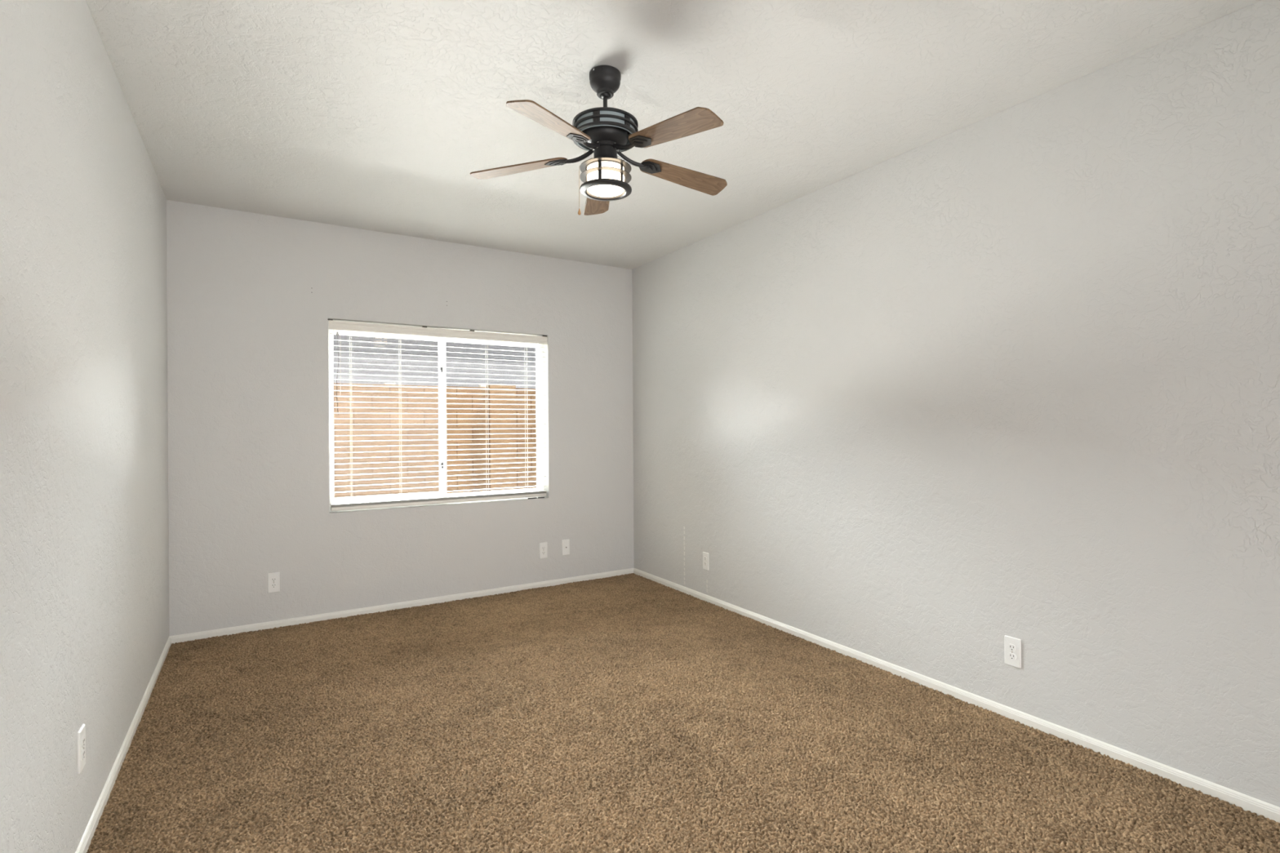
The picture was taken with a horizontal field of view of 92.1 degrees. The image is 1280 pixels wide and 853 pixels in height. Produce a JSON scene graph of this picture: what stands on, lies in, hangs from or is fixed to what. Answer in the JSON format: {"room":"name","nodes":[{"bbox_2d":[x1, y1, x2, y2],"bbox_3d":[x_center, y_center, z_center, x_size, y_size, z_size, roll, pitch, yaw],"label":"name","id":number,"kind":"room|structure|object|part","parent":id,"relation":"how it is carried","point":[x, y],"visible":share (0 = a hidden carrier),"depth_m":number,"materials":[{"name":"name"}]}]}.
{"room":"empty bedroom","nodes":[
{"label":"empty bedroom","id":0,"kind":"room"},
{"bbox_2d":[0,0,168,852],"bbox_3d":[-1.578,-0.038,1.490,0.160,2.980,5.353,0,0,-32],"label":"wall","id":1,"kind":"structure","parent":0,"point":[84,532],"depth_m":1.86,"materials":[{"name":"grey paint"}]},
{"bbox_2d":[77,724,85,774],"bbox_3d":[-1.740,1.005,1.925,0.009,0.130,0.070,0,0,-32],"label":"wall outlet","id":2,"kind":"object","parent":1,"relation":"attached to","point":[82,732],"visible":1,"depth_m":1.91,"materials":[{"name":"white plastic"}]},
{"bbox_2d":[81,736,84,747],"bbox_3d":[-1.738,0.985,1.926,0.003,0.029,0.034,0,0,-32],"label":"receptacle","id":3,"kind":"object","parent":2,"relation":"attached to","point":[82,737],"depth_m":1.92,"materials":[{"name":"grey plastic"}]},
{"bbox_2d":[81,748,85,759],"bbox_3d":[-1.738,1.024,1.926,0.003,0.029,0.034,0,0,-32],"label":"receptacle","id":4,"kind":"object","parent":2,"relation":"attached to","point":[83,750],"depth_m":1.92,"materials":[{"name":"grey plastic"}]},
{"bbox_2d":[75,636,171,852],"bbox_3d":[-1.534,1.314,1.598,0.012,0.055,5.181,0,0,-32],"label":"baseboard","id":5,"kind":"structure","parent":1,"relation":"attached to","point":[84,844],"depth_m":2.39,"materials":[{"name":"white paint"}]},
{"bbox_2d":[166,200,634,635],"bbox_3d":[-1.531,-0.039,4.758,3.672,2.980,0.161,0,0,-32],"label":"wall","id":6,"kind":"structure","parent":0,"point":[251,297],"depth_m":4.29,"materials":[{"name":"grey paint"}]},
{"bbox_2d":[267,572,279,592],"bbox_3d":[-2.433,1.037,4.098,0.070,0.130,0.009,0,0,-32],"label":"wall outlet","id":7,"kind":"object","parent":6,"relation":"attached to","point":[273,579],"visible":1,"depth_m":4.10,"materials":[{"name":"white plastic"}]},
{"bbox_2d":[271,583,276,587],"bbox_3d":[-2.431,1.057,4.096,0.034,0.029,0.003,0,0,-32],"label":"receptacle","id":8,"kind":"object","parent":7,"relation":"attached to","point":[273,585],"depth_m":4.10,"materials":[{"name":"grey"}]},
{"bbox_2d":[271,577,276,582],"bbox_3d":[-2.431,1.018,4.096,0.034,0.029,0.003,0,0,-32],"label":"receptacle","id":9,"kind":"object","parent":7,"relation":"attached to","point":[273,579],"depth_m":4.10,"materials":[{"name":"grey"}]},
{"bbox_2d":[168,568,634,644],"bbox_3d":[-1.477,1.313,4.685,3.352,0.055,0.012,0,0,-32],"label":"baseboard","id":10,"kind":"structure","parent":6,"relation":"attached to","point":[292,621],"depth_m":4.45,"materials":[{"name":"white paint"}]},
{"bbox_2d":[328,320,544,511],"bbox_3d":[-1.524,-0.079,4.811,1.638,1.354,0.063,0,0,-32],"label":"window","id":11,"kind":"structure","parent":6,"relation":"in","point":[442,397],"depth_m":4.78,"materials":[{"name":"white plastic"}]},
{"bbox_3d":[-1.854,-0.077,4.598,0.804,1.254,0.022,0,0,-32],"label":"sliding sash","id":12,"kind":"part","parent":11,"relation":"part of","materials":[{"name":"white plastic"}]},
{"bbox_2d":[327,319,547,511],"bbox_3d":[-1.481,-0.083,4.735,1.639,1.337,0.071,0,0,-32],"label":"window blind","id":13,"kind":"object","parent":11,"relation":"attached to","point":[333,325],"visible":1,"depth_m":4.68,"materials":[{"name":"white plastic"}]},
{"bbox_3d":[-2.115,-0.370,4.313,0.018,0.580,0.007,0,0,-44],"label":"tilt cord","id":14,"kind":"part","parent":13,"relation":"part of","materials":[{"name":"white fabric"}]},
{"bbox_3d":[-2.100,-0.438,4.324,0.010,0.445,0.005,0,0,-32],"label":"lift cord","id":15,"kind":"part","parent":13,"relation":"part of","materials":[{"name":"white fabric"}]},
{"bbox_3d":[-2.054,-0.064,4.391,0.010,1.262,0.054,0,0,-32],"label":"ladder cord","id":16,"kind":"part","parent":13,"relation":"part of","materials":[{"name":"white fabric"}]},
{"bbox_3d":[-1.770,-0.066,4.566,0.010,1.262,0.054,0,0,-32],"label":"ladder cord","id":17,"kind":"part","parent":13,"relation":"part of","materials":[{"name":"white fabric"}]},
{"bbox_3d":[-1.479,0.573,4.744,1.612,0.025,0.051,0,0,-32],"label":"rail","id":18,"kind":"part","parent":13,"relation":"part of","materials":[{"name":"white plastic"}]},
{"bbox_3d":[-1.212,-0.070,4.911,0.010,1.262,0.054,0,0,-32],"label":"ladder cord","id":19,"kind":"part","parent":13,"relation":"part of","materials":[{"name":"white fabric"}]},
{"bbox_3d":[-0.932,-0.072,5.084,0.010,1.262,0.054,0,0,-32],"label":"ladder cord","id":20,"kind":"part","parent":13,"relation":"part of","materials":[{"name":"white fabric"}]},
{"bbox_3d":[-1.220,-0.081,5.017,0.812,1.254,0.021,0,0,-32],"label":"fixed sash","id":21,"kind":"part","parent":11,"relation":"part of","materials":[{"name":"white plastic"}]},
{"bbox_2d":[539,542,547,559],"bbox_3d":[-0.799,1.026,5.107,0.070,0.130,0.009,0,0,-32],"label":"wall outlet","id":22,"kind":"object","parent":6,"relation":"attached to","point":[543,546],"visible":1,"depth_m":5.10,"materials":[{"name":"white plastic"}]},
{"bbox_2d":[561,538,569,555],"bbox_3d":[-0.625,1.020,5.212,0.070,0.130,0.014,0,0,-32],"label":"cable plate","id":23,"kind":"object","parent":6,"relation":"attached to","point":[565,543],"visible":1,"depth_m":5.21,"materials":[{"name":"white plastic"}]},
{"bbox_2d":[85,0,1261,269],"bbox_3d":[-0.135,-1.478,2.481,3.352,0.120,5.193,0,0,-32],"label":"ceiling","id":24,"kind":"structure","parent":0,"point":[374,115],"depth_m":2.59,"materials":[{"name":"white paint"}]},
{"bbox_2d":[470,65,727,215],"bbox_3d":[-0.106,-1.133,2.485,1.062,0.571,1.087,0,0,-32],"label":"ceiling fan","id":25,"kind":"object","parent":24,"relation":"hanging from","point":[605,131],"visible":1,"depth_m":2.42,"materials":[{"name":"brown wood"}]},
{"bbox_3d":[-0.493,-1.064,2.541,0.407,0.006,0.122,-6,10,10],"label":"blade","id":26,"kind":"part","parent":25,"relation":"part of","materials":[{"name":"brown wood"}]},
{"bbox_3d":[-0.306,-1.065,2.160,0.122,0.006,0.407,11,11,26],"label":"blade","id":27,"kind":"part","parent":25,"relation":"part of","materials":[{"name":"brown wood"}]},
{"bbox_3d":[-0.341,-1.072,2.516,0.098,0.010,0.068,-6,10,10],"label":"chevron plate","id":28,"kind":"part","parent":25,"relation":"part of","materials":[{"name":"black metal"}]},
{"bbox_3d":[-0.236,-1.073,2.298,0.068,0.010,0.098,11,11,26],"label":"chevron plate","id":29,"kind":"part","parent":25,"relation":"part of","materials":[{"name":"black metal"}]},
{"bbox_3d":[-0.214,-0.978,2.471,0.061,0.211,0.002,0,0,-6],"label":"pull chain","id":30,"kind":"part","parent":25,"relation":"part of","materials":[{"name":"gold metal"}]},
{"bbox_3d":[-0.190,-1.066,2.836,0.122,0.006,0.407,-11,-4,-9],"label":"blade","id":31,"kind":"part","parent":25,"relation":"part of","materials":[{"name":"brown wood"}]},
{"bbox_3d":[-0.139,-1.166,2.479,0.180,0.083,0.180,0,0,-32],"label":"lamp shade","id":32,"kind":"part","parent":25,"relation":"part of","materials":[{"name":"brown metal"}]},
{"bbox_3d":[-0.139,-1.182,2.479,0.239,0.060,0.239,0,0,-32],"label":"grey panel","id":33,"kind":"part","parent":25,"relation":"part of","materials":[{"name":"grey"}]},
{"bbox_3d":[-0.138,-0.989,2.479,0.149,0.094,0.149,0,0,-32],"label":"lamp shade","id":34,"kind":"part","parent":25,"relation":"part of","materials":[{"name":"white glass"}]},
{"bbox_3d":[0.004,-1.074,2.331,0.098,0.010,0.068,7,-5,46],"label":"chevron plate","id":35,"kind":"part","parent":25,"relation":"part of","materials":[{"name":"black metal"}]},
{"bbox_3d":[0.047,-1.074,2.569,0.098,0.010,0.068,6,-13,-26],"label":"chevron plate","id":36,"kind":"part","parent":25,"relation":"part of","materials":[{"name":"black metal"}]},
{"bbox_3d":[0.113,-1.068,2.221,0.407,0.006,0.122,7,-5,46],"label":"blade","id":37,"kind":"part","parent":25,"relation":"part of","materials":[{"name":"brown wood"}]},
{"bbox_3d":[0.185,-1.068,2.638,0.407,0.006,0.122,6,-13,-26],"label":"blade","id":38,"kind":"part","parent":25,"relation":"part of","materials":[{"name":"brown wood"}]},
{"bbox_2d":[86,573,1279,852],"bbox_3d":[-0.117,1.325,2.481,3.352,0.022,5.193,0,0,-32],"label":"floor","id":39,"kind":"structure","parent":0,"point":[632,713],"depth_m":2.49,"materials":[{"name":"brown carpet"}]},
{"bbox_2d":[631,0,1279,807],"bbox_3d":[1.410,-0.058,3.335,0.161,2.980,5.353,0,0,-32],"label":"wall","id":40,"kind":"structure","parent":0,"point":[1014,371],"depth_m":2.69,"materials":[{"name":"grey paint"}]},
{"bbox_2d":[702,551,709,570],"bbox_3d":[0.496,1.018,4.667,0.009,0.130,0.070,0,0,-32],"label":"wall outlet","id":41,"kind":"object","parent":40,"relation":"attached to","point":[705,555],"visible":1,"depth_m":4.66,"materials":[{"name":"white plastic"}]},
{"bbox_2d":[633,568,1279,822],"bbox_3d":[1.307,1.296,3.353,0.012,0.055,5.181,0,0,-32],"label":"baseboard","id":42,"kind":"structure","parent":40,"relation":"attached to","point":[1246,802],"depth_m":2.71,"materials":[{"name":"white paint"}]},
{"bbox_2d":[1004,635,1021,668],"bbox_3d":[1.670,1.011,2.766,0.009,0.130,0.070,0,0,-32],"label":"wall outlet","id":43,"kind":"object","parent":40,"relation":"attached to","point":[1012,645],"visible":1,"depth_m":2.76,"materials":[{"name":"white plastic"}]},
{"bbox_2d":[1008,653,1016,660],"bbox_3d":[1.667,1.030,2.764,0.003,0.029,0.034,0,0,-32],"label":"receptacle","id":44,"kind":"object","parent":43,"relation":"attached to","point":[1011,656],"depth_m":2.76,"materials":[{"name":"grey plastic"}]},
{"bbox_2d":[1008,644,1016,651],"bbox_3d":[1.667,0.991,2.764,0.003,0.029,0.034,0,0,-32],"label":"receptacle","id":45,"kind":"object","parent":43,"relation":"attached to","point":[1011,647],"depth_m":2.76,"materials":[{"name":"grey plastic"}]},
{"label":"outside","id":46,"kind":"structure","parent":0,"visible":0},
{"bbox_3d":[-5.887,1.594,13.361,32.000,0.230,19.067,0,0,-32],"label":"ground","id":47,"kind":"structure","parent":46,"visible":0},
{"bbox_2d":[333,334,536,388],"bbox_3d":[-4.092,-0.072,12.340,24.120,3.080,4.620,0,0,-32],"label":"house","id":48,"kind":"structure","parent":47,"relation":"on","point":[473,382],"depth_m":10.09,"materials":[{"name":"grey paint"}]},
{"bbox_2d":[333,382,537,497],"bbox_3d":[-2.478,0.455,7.826,22.000,2.005,0.275,0,0,-32],"label":"wall","id":49,"kind":"structure","parent":47,"relation":"on","point":[494,401],"depth_m":7.67,"materials":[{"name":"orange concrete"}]},
{"bbox_2d":[478,384,486,387],"bbox_3d":[-2.062,-0.535,8.084,0.080,0.050,0.100,0,0,-32],"label":"lump","id":50,"kind":"object","parent":49,"relation":"on","point":[479,385],"visible":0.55,"depth_m":8.05,"materials":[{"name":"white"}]}
]}

